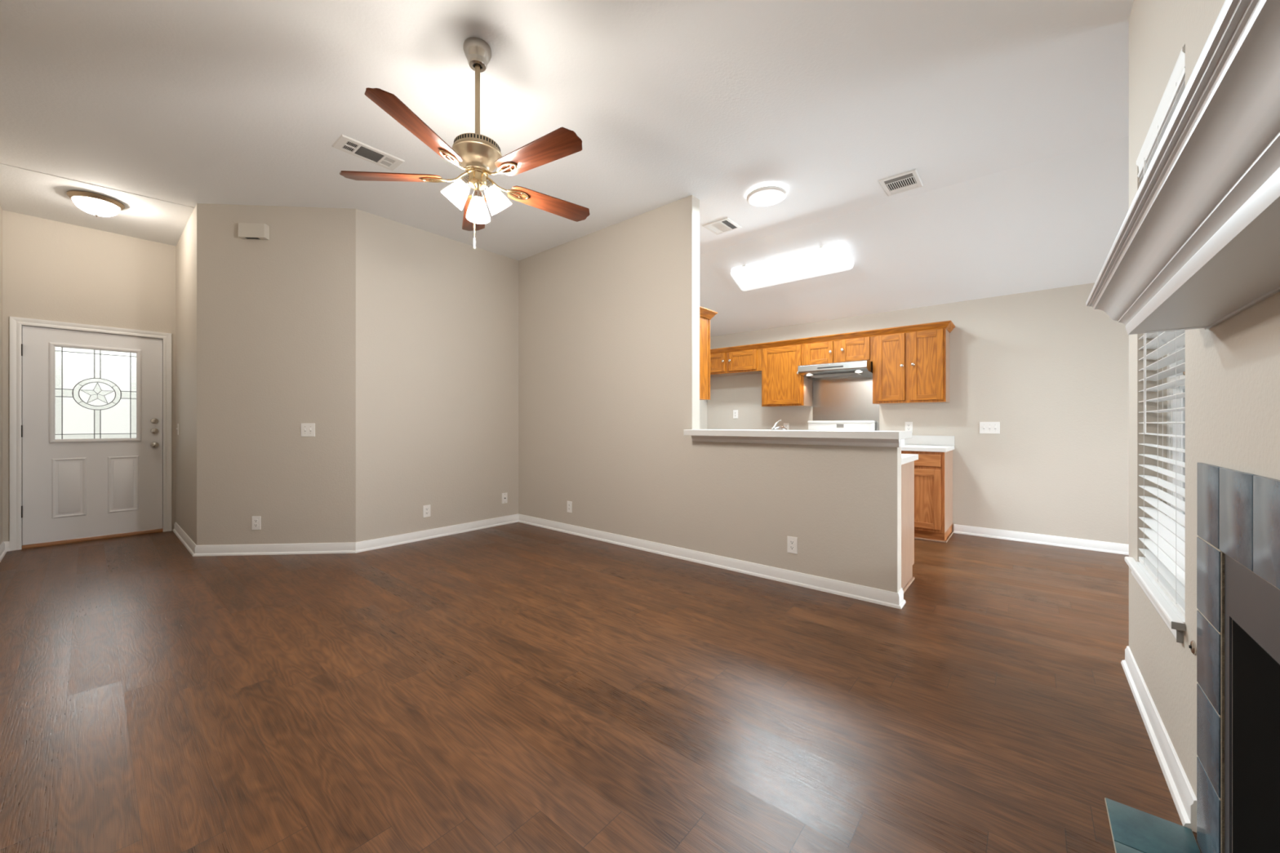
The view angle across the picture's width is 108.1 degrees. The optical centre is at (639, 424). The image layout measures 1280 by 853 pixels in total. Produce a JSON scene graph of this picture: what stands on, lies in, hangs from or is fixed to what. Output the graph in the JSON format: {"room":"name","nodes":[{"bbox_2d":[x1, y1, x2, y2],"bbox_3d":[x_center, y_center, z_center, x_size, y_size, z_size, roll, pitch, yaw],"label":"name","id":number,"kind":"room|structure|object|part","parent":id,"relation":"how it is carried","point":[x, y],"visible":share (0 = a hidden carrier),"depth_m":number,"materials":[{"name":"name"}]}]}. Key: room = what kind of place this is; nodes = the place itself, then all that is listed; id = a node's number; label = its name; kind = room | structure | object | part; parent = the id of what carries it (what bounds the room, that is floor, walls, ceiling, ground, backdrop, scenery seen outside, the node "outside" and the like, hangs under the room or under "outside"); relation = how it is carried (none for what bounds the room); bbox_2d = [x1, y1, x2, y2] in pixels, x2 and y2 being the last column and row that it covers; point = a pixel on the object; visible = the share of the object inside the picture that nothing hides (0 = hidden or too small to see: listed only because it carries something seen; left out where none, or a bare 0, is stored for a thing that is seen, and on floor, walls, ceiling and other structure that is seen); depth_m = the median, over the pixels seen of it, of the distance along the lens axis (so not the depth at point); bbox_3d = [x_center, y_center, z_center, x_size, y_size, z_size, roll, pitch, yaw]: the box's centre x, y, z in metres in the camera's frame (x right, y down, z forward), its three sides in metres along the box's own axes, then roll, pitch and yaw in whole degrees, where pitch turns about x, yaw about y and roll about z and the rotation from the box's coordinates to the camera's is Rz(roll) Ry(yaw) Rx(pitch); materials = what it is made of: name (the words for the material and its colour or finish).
{"room":"living room","nodes":[
{"label":"living room","id":0,"kind":"room"},
{"bbox_2d":[0,204,2,544],"bbox_3d":[-2.909,-0.388,1.722,7.670,3.055,0.120,0,0,40],"label":"wall","id":1,"kind":"structure","parent":0,"point":[1,209],"depth_m":4.08,"materials":[{"name":"beige paint"}]},
{"bbox_2d":[0,542,7,562],"bbox_3d":[-3.000,1.095,1.894,7.030,0.089,0.026,0,0,40],"label":"baseboard","id":2,"kind":"structure","parent":1,"relation":"attached to","point":[2,551],"depth_m":4.02,"materials":[{"name":"white paint"}]},
{"bbox_2d":[2,209,175,542],"bbox_3d":[-5.366,-0.388,4.650,0.140,3.055,1.199,0,0,40],"label":"wall","id":3,"kind":"structure","parent":0,"point":[52,270],"depth_m":4.49,"materials":[{"name":"beige paint"}]},
{"bbox_2d":[3,541,10,551],"bbox_3d":[-5.675,1.095,4.154,0.026,0.089,0.042,0,0,40],"label":"baseboard","id":4,"kind":"structure","parent":3,"relation":"attached to","point":[6,543],"depth_m":4.16,"materials":[{"name":"white paint"}]},
{"bbox_2d":[9,316,171,551],"bbox_3d":[-5.386,0.085,4.605,0.148,2.110,1.031,0,0,40],"label":"door frame","id":5,"kind":"structure","parent":3,"relation":"attached to","point":[15,323],"depth_m":4.22,"materials":[{"name":"white paint"}]},
{"bbox_2d":[21,325,162,545],"bbox_3d":[-5.345,0.103,4.564,0.115,2.006,0.904,0,0,40],"label":"door","id":6,"kind":"structure","parent":3,"relation":"in","point":[91,427],"depth_m":4.55,"materials":[{"name":"white paint"}]},
{"bbox_3d":[-5.463,0.607,4.441,0.009,0.566,0.214,0,0,40],"label":"raised panel","id":7,"kind":"part","parent":6,"relation":"part of","materials":[{"name":"white paint"}]},
{"bbox_3d":[-5.352,-0.294,4.577,0.028,0.945,0.591,0,0,40],"label":"glass frame","id":8,"kind":"part","parent":6,"relation":"part of","materials":[{"name":"white glass"}]},
{"bbox_3d":[-5.362,-0.295,4.586,0.005,0.888,0.521,0,0,40],"label":"bevelled glass","id":9,"kind":"part","parent":6,"relation":"part of","materials":[{"name":"white"}]},
{"bbox_3d":[-5.367,-0.295,4.591,0.008,0.910,0.543,0,0,40],"label":"glass pane","id":10,"kind":"part","parent":6,"relation":"part of","materials":[{"name":"white glass"}]},
{"bbox_3d":[-5.240,0.607,4.707,0.009,0.566,0.216,0,0,40],"label":"raised panel","id":11,"kind":"part","parent":6,"relation":"part of","materials":[{"name":"white paint"}]},
{"bbox_3d":[-5.071,0.218,4.848,0.061,0.058,0.058,0,0,40],"label":"knob","id":12,"kind":"part","parent":6,"relation":"part of","materials":[{"name":"silver metal"}]},
{"bbox_2d":[175,204,196,544],"bbox_3d":[-4.385,-0.388,4.543,1.500,3.055,0.100,0,0,40],"label":"wall","id":13,"kind":"structure","parent":0,"point":[186,246],"depth_m":4.48,"materials":[{"name":"beige paint"}]},
{"bbox_2d":[176,423,178,435],"bbox_3d":[-4.820,0.053,4.833,0.072,0.118,0.016,0,0,40],"label":"switch plate","id":14,"kind":"object","parent":13,"relation":"attached to","point":[177,428],"visible":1,"depth_m":4.83,"materials":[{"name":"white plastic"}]},
{"bbox_2d":[172,522,196,555],"bbox_3d":[-4.415,1.095,4.486,1.495,0.089,0.026,0,0,40],"label":"baseboard","id":15,"kind":"structure","parent":13,"relation":"attached to","point":[189,544],"depth_m":4.40,"materials":[{"name":"white paint"}]},
{"bbox_2d":[196,203,355,545],"bbox_3d":[-3.190,-0.388,4.137,1.320,3.055,0.128,0,0,-4],"label":"wall","id":16,"kind":"structure","parent":0,"point":[276,317],"depth_m":4.07,"materials":[{"name":"beige paint"}]},
{"bbox_2d":[238,222,269,239],"bbox_3d":[-3.354,-1.674,4.030,0.216,0.126,0.058,0,0,-4],"label":"door chime","id":17,"kind":"object","parent":16,"relation":"attached to","point":[255,231],"visible":1,"depth_m":4.00,"materials":[{"name":"beige plastic"}]},
{"bbox_2d":[251,515,261,529],"bbox_3d":[-3.356,0.865,4.056,0.074,0.118,0.007,0,0,-4],"label":"wall outlet","id":18,"kind":"object","parent":16,"relation":"attached to","point":[255,520],"visible":1,"depth_m":4.05,"materials":[{"name":"white plastic"}]},
{"bbox_2d":[192,542,355,556],"bbox_3d":[-3.184,1.095,4.060,1.342,0.089,0.026,0,0,-4],"label":"baseboard","id":19,"kind":"structure","parent":16,"relation":"attached to","point":[310,548],"depth_m":4.06,"materials":[{"name":"white paint"}]},
{"bbox_2d":[301,422,315,436],"bbox_3d":[-2.927,0.051,4.085,0.118,0.118,0.016,0,0,-4],"label":"switch plate","id":20,"kind":"object","parent":16,"relation":"attached to","point":[308,429],"visible":1,"depth_m":4.09,"materials":[{"name":"white plastic"}]},
{"bbox_2d":[355,208,518,542],"bbox_3d":[-1.984,-0.388,4.863,0.120,3.055,1.830,0,0,40],"label":"wall","id":21,"kind":"structure","parent":0,"point":[437,316],"depth_m":4.63,"materials":[{"name":"beige paint"}]},
{"bbox_2d":[422,504,430,517],"bbox_3d":[-2.116,0.864,4.606,0.007,0.118,0.074,0,0,40],"label":"wall outlet","id":22,"kind":"object","parent":21,"relation":"attached to","point":[426,508],"visible":1,"depth_m":4.60,"materials":[{"name":"white plastic"}]},
{"bbox_2d":[355,514,518,553],"bbox_3d":[-1.968,1.095,4.768,0.026,0.089,1.726,0,0,40],"label":"baseboard","id":23,"kind":"structure","parent":21,"relation":"attached to","point":[371,544],"depth_m":4.63,"materials":[{"name":"white paint"}]},
{"bbox_2d":[502,493,507,503],"bbox_3d":[-1.539,0.844,5.285,0.017,0.118,0.070,0,0,40],"label":"cable plate","id":24,"kind":"object","parent":21,"relation":"attached to","point":[504,495],"visible":1,"depth_m":5.29,"materials":[{"name":"white plastic"}]},
{"bbox_2d":[0,0,1133,336],"bbox_3d":[-0.004,-1.663,3.531,10.050,0.995,6.800,0,0,40],"label":"ceiling","id":25,"kind":"structure","parent":0,"point":[1011,117],"depth_m":2.89,"materials":[{"name":"white paint"}]},
{"bbox_2d":[66,190,124,217],"bbox_3d":[-4.625,-1.839,3.947,0.324,0.152,0.324,0,0,40],"label":"flush light","id":26,"kind":"object","parent":25,"relation":"attached to","point":[90,199],"visible":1,"depth_m":3.91,"materials":[{"name":"white glass"}]},
{"bbox_2d":[0,163,194,208],"bbox_3d":[-4.356,-1.914,3.735,1.111,0.004,0.020,0,0,-42],"label":"seam","id":27,"kind":"structure","parent":25,"relation":"attached to","point":[0,163],"depth_m":3.71,"materials":[{"name":"white paint"}]},
{"bbox_2d":[332,134,404,170],"bbox_3d":[-1.915,-1.910,3.282,0.200,0.009,0.402,0,0,40],"label":"ceiling vent","id":28,"kind":"object","parent":25,"relation":"in","point":[345,144],"visible":1,"depth_m":3.26,"materials":[{"name":"white metal"}]},
{"bbox_2d":[339,36,590,248],"bbox_3d":[-0.787,-1.398,2.357,1.254,1.032,1.264,0,0,40],"label":"ceiling fan","id":29,"kind":"object","parent":25,"relation":"hanging from","point":[479,155],"visible":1,"depth_m":2.29,"materials":[{"name":"brown wood"}]},
{"bbox_3d":[-1.244,-1.243,2.334,0.488,0.006,0.138,0,12,-4],"label":"blade","id":30,"kind":"part","parent":29,"relation":"part of","materials":[{"name":"brown wood"}]},
{"bbox_3d":[-0.931,-1.243,1.954,0.138,0.006,0.488,12,3,14],"label":"blade","id":31,"kind":"part","parent":29,"relation":"part of","materials":[{"name":"brown wood"}]},
{"bbox_2d":[455,175,471,195],"bbox_3d":[-0.896,-1.222,2.370,0.086,0.095,0.067,0,0,40],"label":"bulb","id":32,"kind":"object","parent":29,"relation":"attached to","point":[460,190],"depth_m":2.36,"materials":[{"name":"white glass"}]},
{"bbox_3d":[-0.980,-1.243,2.749,0.138,0.006,0.488,-13,5,-21],"label":"blade","id":33,"kind":"part","parent":29,"relation":"part of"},
{"bbox_3d":[-0.833,-1.042,2.333,0.010,0.325,0.010,0,0,40],"label":"pull chain","id":34,"kind":"part","parent":29,"relation":"part of","materials":[{"name":"gold metal"}]},
{"bbox_2d":[471,180,484,213],"bbox_3d":[-0.806,-1.143,2.308,0.059,0.185,0.056,0,0,40],"label":"bulb","id":35,"kind":"object","parent":29,"relation":"attached to","point":[477,197],"depth_m":2.30,"materials":[{"name":"white glass"}]},
{"bbox_2d":[484,178,497,201],"bbox_3d":[-0.783,-1.222,2.414,0.056,0.095,0.095,0,0,40],"label":"bulb","id":36,"kind":"object","parent":29,"relation":"attached to","point":[488,183],"depth_m":2.41,"materials":[{"name":"white glass"}]},
{"bbox_3d":[-0.473,-1.243,2.135,0.488,0.006,0.138,0,-12,32],"label":"blade","id":37,"kind":"part","parent":29,"relation":"part of","materials":[{"name":"brown wood"}]},
{"bbox_3d":[-0.503,-1.243,2.626,0.488,0.006,0.138,0,-12,-40],"label":"blade","id":38,"kind":"part","parent":29,"relation":"part of","materials":[{"name":"brown wood"}]},
{"bbox_2d":[702,217,742,235],"bbox_3d":[0.793,-1.910,4.487,0.278,0.009,0.280,0,0,40],"label":"ceiling vent","id":39,"kind":"object","parent":25,"relation":"in","point":[726,224],"visible":1,"depth_m":4.47,"materials":[{"name":"white metal"}]},
{"bbox_2d":[746,183,786,206],"bbox_3d":[1.043,-1.881,3.827,0.316,0.068,0.316,0,0,40],"label":"flush light","id":40,"kind":"object","parent":25,"relation":"attached to","point":[767,194],"visible":1,"depth_m":3.76,"materials":[{"name":"white glass"}]},
{"bbox_2d":[748,189,784,206],"bbox_3d":[1.043,-1.856,3.827,0.288,0.018,0.288,0,0,40],"label":"diffuser","id":41,"kind":"object","parent":40,"relation":"attached to","point":[757,197],"depth_m":3.79,"materials":[{"name":"white plastic"}]},
{"bbox_2d":[730,241,853,291],"bbox_3d":[1.609,-1.682,5.021,1.260,0.207,0.343,0,0,40],"label":"fluorescent fixture","id":42,"kind":"object","parent":25,"relation":"attached to","point":[836,257],"visible":1,"depth_m":4.92,"materials":[{"name":"white plastic"}]},
{"bbox_2d":[878,168,923,195],"bbox_3d":[2.073,-1.910,3.681,0.255,0.010,0.320,0,0,40],"label":"ceiling vent","id":43,"kind":"object","parent":25,"relation":"in","point":[910,180],"visible":1,"depth_m":3.67,"materials":[{"name":"white metal"}]},
{"bbox_2d":[0,522,1201,852],"bbox_3d":[-0.004,1.180,3.531,10.050,0.080,6.800,0,0,40],"label":"floor","id":44,"kind":"structure","parent":0,"point":[516,687],"depth_m":1.92,"materials":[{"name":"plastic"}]},
{"bbox_2d":[22,528,163,549],"bbox_3d":[-5.393,1.125,4.611,0.129,0.030,0.900,0,0,40],"label":"threshold","id":45,"kind":"object","parent":44,"relation":"on","point":[135,533],"visible":0.82,"depth_m":4.54,"materials":[{"name":"brown wood"}]},
{"bbox_2d":[807,420,875,431],"bbox_3d":[2.217,0.549,5.341,0.765,1.182,0.643,0,0,40],"label":"range","id":46,"kind":"object","parent":44,"relation":"on","point":[812,424],"visible":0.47,"depth_m":5.52,"materials":[{"name":"white metal"}]},
{"bbox_2d":[901,461,914,593],"bbox_3d":[1.012,0.704,3.959,2.252,0.873,0.641,0,0,40],"label":"base cabinet","id":47,"kind":"object","parent":44,"relation":"on","point":[908,468],"visible":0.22,"depth_m":3.27,"materials":[{"name":"wood"}]},
{"bbox_3d":[1.837,1.131,3.202,0.014,0.018,0.544,0,0,40],"label":"shoe moulding","id":48,"kind":"part","parent":47,"relation":"part of","materials":[{"name":"brown wood"}]},
{"bbox_2d":[901,453,918,464],"bbox_3d":[1.016,0.246,3.958,2.260,0.040,0.644,0,0,40],"label":"countertop","id":49,"kind":"structure","parent":47,"relation":"on","point":[905,458],"depth_m":3.27,"materials":[{"name":"white laminate"}]},
{"bbox_2d":[769,419,786,430],"bbox_3d":[1.161,0.093,3.835,0.093,0.265,0.268,0,0,40],"label":"kitchen faucet","id":50,"kind":"object","parent":49,"relation":"on","point":[773,428],"visible":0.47,"depth_m":3.80,"materials":[{"name":"silver metal"}]},
{"bbox_3d":[1.105,0.004,3.757,0.078,0.087,0.020,0,0,18],"label":"lever","id":51,"kind":"part","parent":50,"relation":"part of","materials":[{"name":"silver metal"}]},
{"bbox_3d":[1.165,0.051,3.854,0.236,0.071,0.028,0,0,-44],"label":"spout","id":52,"kind":"part","parent":50,"relation":"part of","materials":[{"name":"silver metal"}]},
{"bbox_2d":[901,449,953,542],"bbox_3d":[2.823,0.703,4.859,0.710,0.874,0.630,0,0,40],"label":"base cabinet","id":53,"kind":"object","parent":44,"relation":"on","point":[933,471],"visible":0.34,"depth_m":4.50,"materials":[{"name":"brown wood"}]},
{"bbox_3d":[2.755,0.351,4.517,0.293,0.118,0.019,0,0,40],"label":"drawer","id":54,"kind":"part","parent":53,"relation":"part of","materials":[{"name":"brown wood"}]},
{"bbox_3d":[2.755,0.726,4.517,0.293,0.572,0.019,0,0,40],"label":"door","id":55,"kind":"part","parent":53,"relation":"part of","materials":[{"name":"brown wood"}]},
{"bbox_2d":[901,435,954,452],"bbox_3d":[2.822,0.195,4.854,0.717,0.142,0.639,0,0,40],"label":"countertop","id":56,"kind":"structure","parent":53,"relation":"on","point":[917,442],"depth_m":4.91,"materials":[{"name":"white laminate"}]},
{"bbox_3d":[2.834,1.132,4.873,0.710,0.016,0.536,0,0,40],"label":"shoe moulding","id":57,"kind":"part","parent":53,"relation":"part of","materials":[{"name":"brown wood"}]},
{"bbox_2d":[1104,797,1200,852],"bbox_3d":[0.976,1.136,0.758,0.172,0.008,1.556,0,0,40],"label":"hearth","id":58,"kind":"object","parent":44,"relation":"on","point":[1133,830],"visible":1,"depth_m":1.28,"materials":[{"name":"teal tile"}]},
{"bbox_2d":[1196,462,1279,852],"bbox_3d":[1.233,0.622,0.531,0.511,1.036,1.480,0,0,40],"label":"fireplace","id":59,"kind":"object","parent":44,"relation":"on","point":[1238,512],"visible":1,"depth_m":1.06,"materials":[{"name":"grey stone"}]},
{"bbox_2d":[699,400,706,429],"bbox_3d":[0.140,-0.388,5.900,0.120,3.055,2.492,0,0,40],"label":"wall","id":60,"kind":"structure","parent":0,"point":[703,403],"depth_m":6.73,"materials":[{"name":"beige paint"}]},
{"bbox_2d":[518,195,901,608],"bbox_3d":[0.129,-0.388,4.189,3.981,3.055,0.141,0,0,40],"label":"wall","id":61,"kind":"structure","parent":0,"point":[609,317],"depth_m":4.10,"materials":[{"name":"beige paint"}]},
{"bbox_2d":[567,501,572,512],"bbox_3d":[-0.738,0.866,4.855,0.074,0.118,0.007,0,0,40],"label":"wall outlet","id":62,"kind":"object","parent":61,"relation":"attached to","point":[569,503],"visible":1,"depth_m":4.85,"materials":[{"name":"white plastic"}]},
{"bbox_2d":[699,306,717,399],"bbox_3d":[0.233,-0.626,4.431,0.952,0.803,0.362,0,0,40],"label":"upper cabinet","id":63,"kind":"object","parent":61,"relation":"attached to","point":[705,314],"visible":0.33,"depth_m":4.19,"materials":[{"name":"brown wood"}]},
{"bbox_3d":[0.233,-0.994,4.431,0.952,0.068,0.362,0,0,40],"label":"crown moulding","id":64,"kind":"part","parent":63,"relation":"part of","materials":[{"name":"brown wood"}]},
{"bbox_3d":[0.293,-0.618,4.541,0.904,0.785,0.019,0,0,40],"label":"frame","id":65,"kind":"part","parent":63,"relation":"part of","materials":[{"name":"brown wood"}]},
{"bbox_2d":[786,536,797,554],"bbox_3d":[1.089,0.865,3.318,0.074,0.118,0.007,0,0,40],"label":"wall outlet","id":66,"kind":"object","parent":61,"relation":"attached to","point":[792,542],"visible":1,"depth_m":3.32,"materials":[{"name":"white plastic"}]},
{"bbox_2d":[683,429,911,447],"bbox_3d":[1.081,0.095,3.426,1.559,0.099,0.405,0,0,40],"label":"countertop","id":67,"kind":"structure","parent":61,"relation":"attached to","point":[827,437],"depth_m":3.19,"materials":[{"name":"white laminate"}]},
{"bbox_3d":[1.018,0.118,3.358,1.527,0.051,0.038,0,0,40],"label":"support moulding","id":68,"kind":"part","parent":67,"relation":"part of","materials":[{"name":"white paint"}]},
{"bbox_3d":[1.652,0.117,2.934,0.018,0.049,0.126,0,0,40],"label":"moulding","id":69,"kind":"part","parent":67,"relation":"part of","materials":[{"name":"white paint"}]},
{"bbox_2d":[897,587,906,608],"bbox_3d":[1.643,1.095,2.917,0.026,0.089,0.141,0,0,40],"label":"baseboard","id":70,"kind":"structure","parent":61,"relation":"attached to","point":[902,602],"depth_m":2.93,"materials":[{"name":"white paint"}]},
{"bbox_2d":[706,282,1128,544],"bbox_3d":[3.365,-0.079,4.895,6.350,2.438,0.120,0,0,40],"label":"wall","id":71,"kind":"structure","parent":0,"point":[1051,367],"depth_m":4.52,"materials":[{"name":"beige paint"}]},
{"bbox_2d":[733,409,737,418],"bbox_3d":[1.341,-0.138,6.513,0.074,0.118,0.007,0,0,40],"label":"wall outlet","id":72,"kind":"object","parent":71,"relation":"attached to","point":[735,411],"visible":1,"depth_m":6.51,"materials":[{"name":"white plastic"}]},
{"bbox_2d":[710,349,761,377],"bbox_3d":[1.265,-0.840,6.352,0.978,0.309,0.352,0,0,40],"label":"upper cabinet","id":73,"kind":"object","parent":71,"relation":"attached to","point":[744,362],"visible":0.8,"depth_m":6.17,"materials":[{"name":"brown wood"}]},
{"bbox_3d":[1.003,-0.838,6.391,0.390,0.256,0.019,0,0,40],"label":"door","id":74,"kind":"part","parent":73,"relation":"part of","materials":[{"name":"brown wood"}]},
{"bbox_3d":[1.350,-0.838,6.099,0.396,0.256,0.019,0,0,40],"label":"door","id":75,"kind":"part","parent":73,"relation":"part of","materials":[{"name":"brown wood"}]},
{"bbox_2d":[783,422,789,430],"bbox_3d":[1.904,0.045,6.040,0.074,0.118,0.007,0,0,40],"label":"wall outlet","id":76,"kind":"object","parent":71,"relation":"attached to","point":[786,425],"visible":0.62,"depth_m":6.03,"materials":[{"name":"white plastic"}]},
{"bbox_2d":[761,344,812,407],"bbox_3d":[1.846,-0.610,5.862,0.538,0.769,0.352,0,0,40],"label":"upper cabinet","id":77,"kind":"object","parent":71,"relation":"attached to","point":[782,385],"visible":0.83,"depth_m":5.74,"materials":[{"name":"brown wood"}]},
{"bbox_2d":[803,337,872,364],"bbox_3d":[2.346,-0.842,5.443,0.763,0.304,0.352,0,0,40],"label":"upper cabinet","id":78,"kind":"object","parent":71,"relation":"attached to","point":[860,348],"visible":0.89,"depth_m":5.33,"materials":[{"name":"brown wood"}]},
{"bbox_3d":[2.109,-0.831,5.461,0.314,0.250,0.019,0,0,40],"label":"door","id":79,"kind":"part","parent":78,"relation":"part of","materials":[{"name":"brown wood"}]},
{"bbox_2d":[797,360,872,380],"bbox_3d":[2.295,-0.620,5.383,0.750,0.139,0.508,0,0,40],"label":"range hood","id":80,"kind":"object","parent":78,"relation":"attached to","point":[863,368],"visible":0.9,"depth_m":5.22,"materials":[{"name":"silver metal"}]},
{"bbox_3d":[2.413,-0.834,5.205,0.303,0.248,0.019,0,0,40],"label":"door","id":81,"kind":"part","parent":78,"relation":"part of","materials":[{"name":"brown wood"}]},
{"bbox_2d":[813,376,879,431],"bbox_3d":[2.458,-0.155,5.576,0.759,0.870,0.003,0,0,40],"label":"panel","id":82,"kind":"object","parent":71,"relation":"attached to","point":[846,398],"visible":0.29,"depth_m":5.57,"materials":[{"name":"silver metal"}]},
{"bbox_2d":[905,422,912,432],"bbox_3d":[2.977,0.033,5.138,0.074,0.118,0.007,0,0,40],"label":"wall outlet","id":83,"kind":"object","parent":71,"relation":"attached to","point":[908,425],"visible":0.92,"depth_m":5.13,"materials":[{"name":"white plastic"}]},
{"bbox_2d":[872,328,949,404],"bbox_3d":[2.897,-0.610,4.979,0.675,0.769,0.352,0,0,40],"label":"upper cabinet","id":84,"kind":"object","parent":71,"relation":"attached to","point":[911,367],"visible":1,"depth_m":4.86,"materials":[{"name":"brown wood"}]},
{"bbox_2d":[710,320,955,354],"bbox_3d":[2.041,-0.994,5.697,3.010,0.068,0.352,0,0,40],"label":"crown molding","id":85,"kind":"structure","parent":84,"relation":"attached to","point":[948,326],"depth_m":5.25,"materials":[{"name":"brown wood"}]},
{"bbox_3d":[2.686,-0.604,4.976,0.274,0.708,0.019,0,0,40],"label":"door","id":86,"kind":"part","parent":84,"relation":"part of","materials":[{"name":"brown wood"}]},
{"bbox_3d":[2.942,-0.604,4.761,0.286,0.708,0.019,0,0,40],"label":"door","id":87,"kind":"part","parent":84,"relation":"part of","materials":[{"name":"brown wood"}]},
{"bbox_2d":[904,435,954,445],"bbox_3d":[3.021,0.175,5.092,0.717,0.102,0.019,0,0,40],"label":"backsplash","id":88,"kind":"structure","parent":71,"relation":"attached to","point":[916,439],"depth_m":4.99,"materials":[{"name":"white laminate"}]},
{"bbox_2d":[979,422,999,433],"bbox_3d":[3.522,0.037,4.674,0.164,0.118,0.016,0,0,40],"label":"switch plate","id":89,"kind":"object","parent":71,"relation":"attached to","point":[984,427],"visible":1,"depth_m":4.67,"materials":[{"name":"white plastic"}]},
{"bbox_2d":[953,524,1128,555],"bbox_3d":[4.480,1.095,3.861,3.112,0.089,0.026,0,0,40],"label":"baseboard","id":90,"kind":"structure","parent":71,"relation":"attached to","point":[1081,544],"depth_m":4.40,"materials":[{"name":"white paint"}]},
{"bbox_2d":[1128,0,1279,852],"bbox_3d":[1.190,-0.388,0.750,0.140,3.055,3.667,0,0,40],"label":"wall","id":91,"kind":"structure","parent":0,"point":[1233,366],"depth_m":1.37,"materials":[{"name":"beige paint"}]},
{"bbox_2d":[1124,332,1185,644],"bbox_3d":[1.972,-0.239,1.705,0.168,1.819,0.912,0,0,40],"label":"window","id":92,"kind":"structure","parent":91,"relation":"in","point":[1169,613],"depth_m":1.89,"materials":[{"name":"white plastic"}]},
{"bbox_3d":[1.952,0.611,1.723,0.115,0.024,0.910,0,0,40],"label":"sill","id":93,"kind":"part","parent":92,"relation":"part of","materials":[{"name":"white paint"}]},
{"bbox_2d":[1136,46,1185,618],"bbox_3d":[1.925,-0.276,1.692,0.070,1.740,0.804,0,0,40],"label":"window blind","id":94,"kind":"object","parent":92,"relation":"attached to","point":[1164,560],"visible":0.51,"depth_m":1.69,"materials":[{"name":"white plastic"}]},
{"bbox_3d":[2.101,-0.260,1.899,0.053,1.680,0.002,0,0,40],"label":"ladder cord","id":95,"kind":"part","parent":94,"relation":"part of","materials":[{"name":"white fabric"}]},
{"bbox_3d":[1.927,0.584,1.692,0.050,0.020,0.802,0,0,40],"label":"rail","id":96,"kind":"part","parent":94,"relation":"part of","materials":[{"name":"white"}]},
{"bbox_3d":[1.927,-0.260,1.692,0.053,1.680,0.002,0,0,40],"label":"ladder cord","id":97,"kind":"part","parent":94,"relation":"part of","materials":[{"name":"white plastic"}]},
{"bbox_3d":[1.746,-0.260,1.477,0.053,1.680,0.002,0,0,40],"label":"ladder cord","id":98,"kind":"part","parent":94,"relation":"part of","materials":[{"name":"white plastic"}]},
{"bbox_3d":[1.991,-0.275,1.638,0.053,1.748,0.808,0,0,40],"label":"frame","id":99,"kind":"part","parent":92,"relation":"part of","materials":[{"name":"white plastic"}]},
{"bbox_3d":[1.988,-0.168,1.641,0.041,0.045,0.718,0,0,40],"label":"meeting rail","id":100,"kind":"part","parent":92,"relation":"part of","materials":[{"name":"white plastic"}]},
{"bbox_3d":[2.000,-0.275,1.630,0.004,1.660,0.730,0,0,40],"label":"glass pane","id":101,"kind":"part","parent":92,"relation":"part of","materials":[{"name":"white glass"}]},
{"bbox_2d":[1120,645,1196,832],"bbox_3d":[1.924,1.095,1.752,0.026,0.089,1.179,0,0,40],"label":"baseboard","id":102,"kind":"structure","parent":91,"relation":"attached to","point":[1184,799],"depth_m":1.56,"materials":[{"name":"white paint"}]},
{"bbox_2d":[1085,0,1279,334],"bbox_3d":[0.963,-0.314,0.765,0.226,0.131,1.530,0,0,40],"label":"mantel shelf","id":103,"kind":"object","parent":91,"relation":"attached to","point":[1197,245],"visible":1,"depth_m":0.63,"materials":[{"name":"white paint"}]},
{"bbox_2d":[1188,640,1195,654],"bbox_3d":[1.571,0.635,1.321,0.010,0.038,0.038,0,0,40],"label":"valve plate","id":104,"kind":"object","parent":91,"relation":"attached to","point":[1193,645],"visible":1,"depth_m":1.31,"materials":[{"name":"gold metal"}]}
]}

